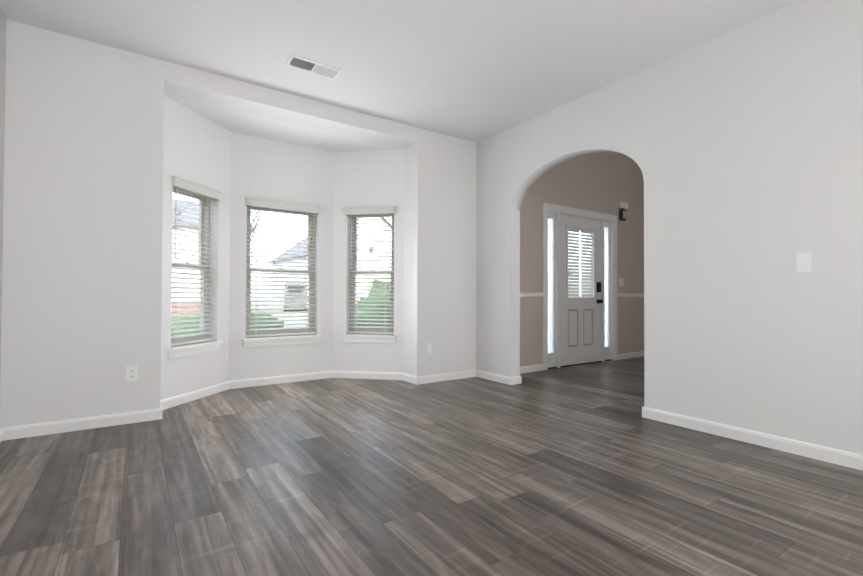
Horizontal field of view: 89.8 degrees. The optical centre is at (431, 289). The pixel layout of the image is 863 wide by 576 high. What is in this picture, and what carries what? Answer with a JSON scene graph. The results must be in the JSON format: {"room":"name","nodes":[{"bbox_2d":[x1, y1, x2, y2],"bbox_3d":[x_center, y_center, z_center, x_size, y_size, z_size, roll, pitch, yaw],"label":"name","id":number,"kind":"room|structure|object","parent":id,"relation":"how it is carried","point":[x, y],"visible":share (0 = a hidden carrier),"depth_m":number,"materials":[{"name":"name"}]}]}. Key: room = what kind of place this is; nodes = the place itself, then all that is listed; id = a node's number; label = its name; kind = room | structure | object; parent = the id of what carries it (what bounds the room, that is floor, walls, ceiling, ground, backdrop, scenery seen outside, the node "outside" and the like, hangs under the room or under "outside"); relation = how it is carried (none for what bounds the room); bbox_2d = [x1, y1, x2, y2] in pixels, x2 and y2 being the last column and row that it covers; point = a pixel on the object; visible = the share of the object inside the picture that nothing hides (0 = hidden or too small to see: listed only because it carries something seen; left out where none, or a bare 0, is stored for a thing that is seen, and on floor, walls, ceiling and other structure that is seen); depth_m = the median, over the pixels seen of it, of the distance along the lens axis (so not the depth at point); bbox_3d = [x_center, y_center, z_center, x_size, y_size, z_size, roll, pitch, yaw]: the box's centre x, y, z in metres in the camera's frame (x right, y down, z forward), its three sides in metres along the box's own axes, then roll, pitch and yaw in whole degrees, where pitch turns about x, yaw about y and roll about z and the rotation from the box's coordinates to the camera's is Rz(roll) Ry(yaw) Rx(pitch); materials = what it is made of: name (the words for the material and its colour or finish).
{"room":"empty living room","nodes":[
{"label":"empty living room","id":0,"kind":"room"},
{"bbox_2d":[0,6,6,382],"bbox_3d":[-1.116,-0.423,0.255,0.140,2.750,6.680,1,-1,-34],"label":"wall","id":1,"kind":"structure","parent":0,"point":[3,20],"depth_m":2.79,"materials":[{"name":"grey paint"}]},
{"bbox_2d":[0,20,475,427],"bbox_3d":[-1.153,-0.372,4.111,4.160,2.750,0.275,1,-1,-34],"label":"wall","id":2,"kind":"structure","parent":0,"point":[82,239],"depth_m":3.14,"materials":[{"name":"grey paint"}]},
{"bbox_2d":[126,365,137,381],"bbox_3d":[-2.214,0.622,3.200,0.070,0.115,0.008,1,-1,-34],"label":"outlet","id":3,"kind":"object","parent":2,"relation":"attached to","point":[131,373],"visible":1,"depth_m":3.20,"materials":[{"name":"white plastic"}]},
{"bbox_2d":[426,343,431,353],"bbox_3d":[-0.025,0.640,4.703,0.070,0.115,0.006,1,-1,-34],"label":"outlet","id":4,"kind":"object","parent":2,"relation":"attached to","point":[428,348],"visible":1,"depth_m":4.70,"materials":[{"name":"white plastic"}]},
{"bbox_2d":[160,95,404,399],"bbox_3d":[-1.486,-0.293,4.522,2.898,2.600,0.780,1,-1,-34],"label":"wall","id":5,"kind":"structure","parent":0,"point":[236,169],"depth_m":4.58,"materials":[{"name":"grey paint"}]},
{"bbox_2d":[168,176,223,358],"bbox_3d":[-2.199,-0.184,3.949,0.217,1.538,0.630,0,-1,12],"label":"bay window","id":6,"kind":"structure","parent":5,"relation":"in","point":[191,343],"depth_m":3.99,"materials":[{"name":"grey plastic"}]},
{"bbox_2d":[242,197,321,346],"bbox_3d":[-1.632,-0.172,4.731,0.830,1.538,0.217,1,-1,-34],"label":"bay window","id":7,"kind":"structure","parent":5,"relation":"in","point":[260,336],"depth_m":4.70,"materials":[{"name":"grey plastic"}]},
{"bbox_2d":[342,206,396,342],"bbox_3d":[-0.688,-0.165,4.987,0.630,1.538,0.217,0,-1,10],"label":"bay window","id":8,"kind":"structure","parent":5,"relation":"in","point":[374,334],"depth_m":4.97,"materials":[{"name":"grey plastic"}]},
{"bbox_2d":[164,94,403,151],"bbox_3d":[-1.507,-1.742,4.584,2.918,0.300,0.880,1,-1,-34],"label":"ceiling","id":9,"kind":"structure","parent":0,"point":[235,121],"depth_m":4.38,"materials":[{"name":"paint"}]},
{"bbox_2d":[0,0,797,142],"bbox_3d":[0.605,-1.851,1.450,4.300,0.150,6.680,1,-1,-34],"label":"ceiling","id":10,"kind":"structure","parent":0,"point":[475,71],"depth_m":3.08,"materials":[{"name":"paint"}]},
{"bbox_2d":[285,54,341,79],"bbox_3d":[-0.929,-1.750,3.425,0.405,0.014,0.175,1,-1,-34],"label":"ceiling vent","id":11,"kind":"object","parent":10,"relation":"in","point":[311,66],"visible":1,"depth_m":3.41,"materials":[{"name":"white plastic"}]},
{"bbox_2d":[0,356,862,575],"bbox_3d":[1.889,1.020,2.668,7.855,0.050,7.290,1,-1,-34],"label":"floor","id":12,"kind":"structure","parent":0,"point":[584,470],"depth_m":2.11,"materials":[{"name":"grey wood"}]},
{"bbox_2d":[520,152,643,366],"bbox_3d":[2.053,-0.659,6.139,3.415,3.400,0.280,1,-1,-34],"label":"wall","id":13,"kind":"structure","parent":0,"point":[604,182],"depth_m":6.17,"materials":[{"name":"beige paint"}]},
{"bbox_2d":[520,364,542,373],"bbox_3d":[1.067,0.985,5.268,0.838,0.082,0.014,1,-1,-34],"label":"baseboard","id":14,"kind":"structure","parent":13,"relation":"attached to","point":[531,368],"depth_m":5.38,"materials":[{"name":"white wood"}]},
{"bbox_2d":[542,202,617,369],"bbox_3d":[2.054,-0.029,6.019,1.626,2.137,0.188,1,-1,-34],"label":"front door","id":15,"kind":"structure","parent":13,"relation":"in","point":[577,329],"depth_m":5.97,"materials":[{"name":"white painted wood"},{"name":"glass"}]},
{"bbox_2d":[619,202,627,220],"bbox_3d":[2.894,-1.171,6.517,0.190,0.270,0.055,1,-1,-34],"label":"door chime","id":16,"kind":"object","parent":13,"relation":"attached to","point":[623,206],"visible":1,"depth_m":6.48,"materials":[{"name":"white plastic"}]},
{"bbox_2d":[617,351,643,359],"bbox_3d":[3.132,1.011,6.683,0.934,0.082,0.014,1,-1,-34],"label":"baseboard","id":17,"kind":"structure","parent":13,"relation":"attached to","point":[641,353],"depth_m":6.61,"materials":[{"name":"white wood"}]},
{"bbox_2d":[476,0,862,454],"bbox_3d":[2.317,-0.705,2.611,0.140,3.400,6.400,1,-1,-34],"label":"wall","id":18,"kind":"structure","parent":0,"point":[741,146],"depth_m":2.88,"materials":[{"name":"grey paint"}]},
{"bbox_2d":[0,369,862,470],"bbox_3d":[0.455,0.936,1.753,4.174,0.082,7.120,1,-1,-34],"label":"baseboard","id":19,"kind":"structure","parent":18,"relation":"attached to","point":[832,455],"depth_m":3.14,"materials":[{"name":"white wood"}]},
{"bbox_2d":[797,252,811,271],"bbox_3d":[2.227,-0.160,2.592,0.017,0.115,0.070,1,-1,-34],"label":"light switch","id":20,"kind":"object","parent":18,"relation":"attached to","point":[804,262],"visible":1,"depth_m":2.59,"materials":[{"name":"white plastic"}]},
{"bbox_3d":[5.249,-0.668,4.620,0.140,3.400,6.400,1,-1,-34],"label":"wall","id":21,"kind":"structure","parent":0,"visible":0},
{"bbox_2d":[524,293,542,297],"bbox_3d":[1.072,0.070,5.277,0.838,0.062,0.020,1,-1,-34],"label":"trim","id":22,"kind":"structure","parent":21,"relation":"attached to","point":[540,295],"depth_m":5.41,"materials":[{"name":"white wood"}]},
{"bbox_2d":[617,293,643,297],"bbox_3d":[3.137,0.096,6.693,0.934,0.062,0.020,1,-1,-34],"label":"trim","id":23,"kind":"structure","parent":21,"relation":"attached to","point":[619,295],"depth_m":6.59,"materials":[{"name":"white wood"}]},
{"label":"outside","id":24,"kind":"structure","parent":0,"visible":0},
{"bbox_2d":[251,299,306,323],"bbox_3d":[-17.139,2.009,42.592,160.000,0.200,170.000,1,-1,-34],"label":"lawn","id":25,"kind":"structure","parent":24,"point":[296,314],"depth_m":35.70,"materials":[{"name":"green plant"}]},
{"bbox_2d":[172,200,194,220],"bbox_3d":[-13.768,-3.017,18.947,6.250,9.246,5.245,1,-1,-34],"label":"tree","id":26,"kind":"object","parent":25,"relation":"on","point":[179,212],"depth_m":21.50,"materials":[{"name":"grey plant"}]},
{"bbox_2d":[171,199,253,315],"bbox_3d":[-18.688,-2.262,29.452,10.300,7.980,10.800,1,-1,-34],"label":"house","id":27,"kind":"structure","parent":25,"relation":"on","point":[192,206],"depth_m":26.14,"materials":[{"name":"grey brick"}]},
{"bbox_2d":[171,312,283,335],"bbox_3d":[-2.991,1.009,5.844,2.372,1.572,1.823,1,-1,-34],"label":"bush","id":28,"kind":"object","parent":25,"relation":"on","point":[187,323],"depth_m":5.57,"materials":[{"name":"green plant"}]},
{"bbox_2d":[250,210,271,241],"bbox_3d":[-8.899,-2.168,20.765,4.043,7.630,3.767,1,-1,-34],"label":"tree","id":29,"kind":"object","parent":25,"relation":"on","point":[255,226],"depth_m":21.84,"materials":[{"name":"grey plant"}]},
{"bbox_2d":[284,282,307,310],"bbox_3d":[-11.888,0.664,37.962,1.920,2.399,4.700,0,-1,-17],"label":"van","id":30,"kind":"object","parent":25,"relation":"on","point":[295,287],"depth_m":35.83,"materials":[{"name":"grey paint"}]},
{"bbox_2d":[285,325,306,326],"bbox_3d":[-1.872,1.656,20.326,160.000,0.020,6.000,1,-1,-34],"label":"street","id":31,"kind":"structure","parent":25,"relation":"on","point":[295,325],"depth_m":19.33,"materials":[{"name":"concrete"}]},
{"bbox_2d":[268,217,391,303],"bbox_3d":[-11.044,-3.726,56.534,16.100,11.680,14.800,1,-1,-34],"label":"house","id":32,"kind":"structure","parent":25,"relation":"on","point":[361,220],"depth_m":51.09,"materials":[{"name":"white"}]},
{"bbox_2d":[356,279,390,325],"bbox_3d":[-0.431,0.749,7.032,2.525,2.205,1.858,1,-1,-34],"label":"bush","id":33,"kind":"object","parent":25,"relation":"on","point":[375,295],"depth_m":6.38,"materials":[{"name":"green plant"}]}
]}

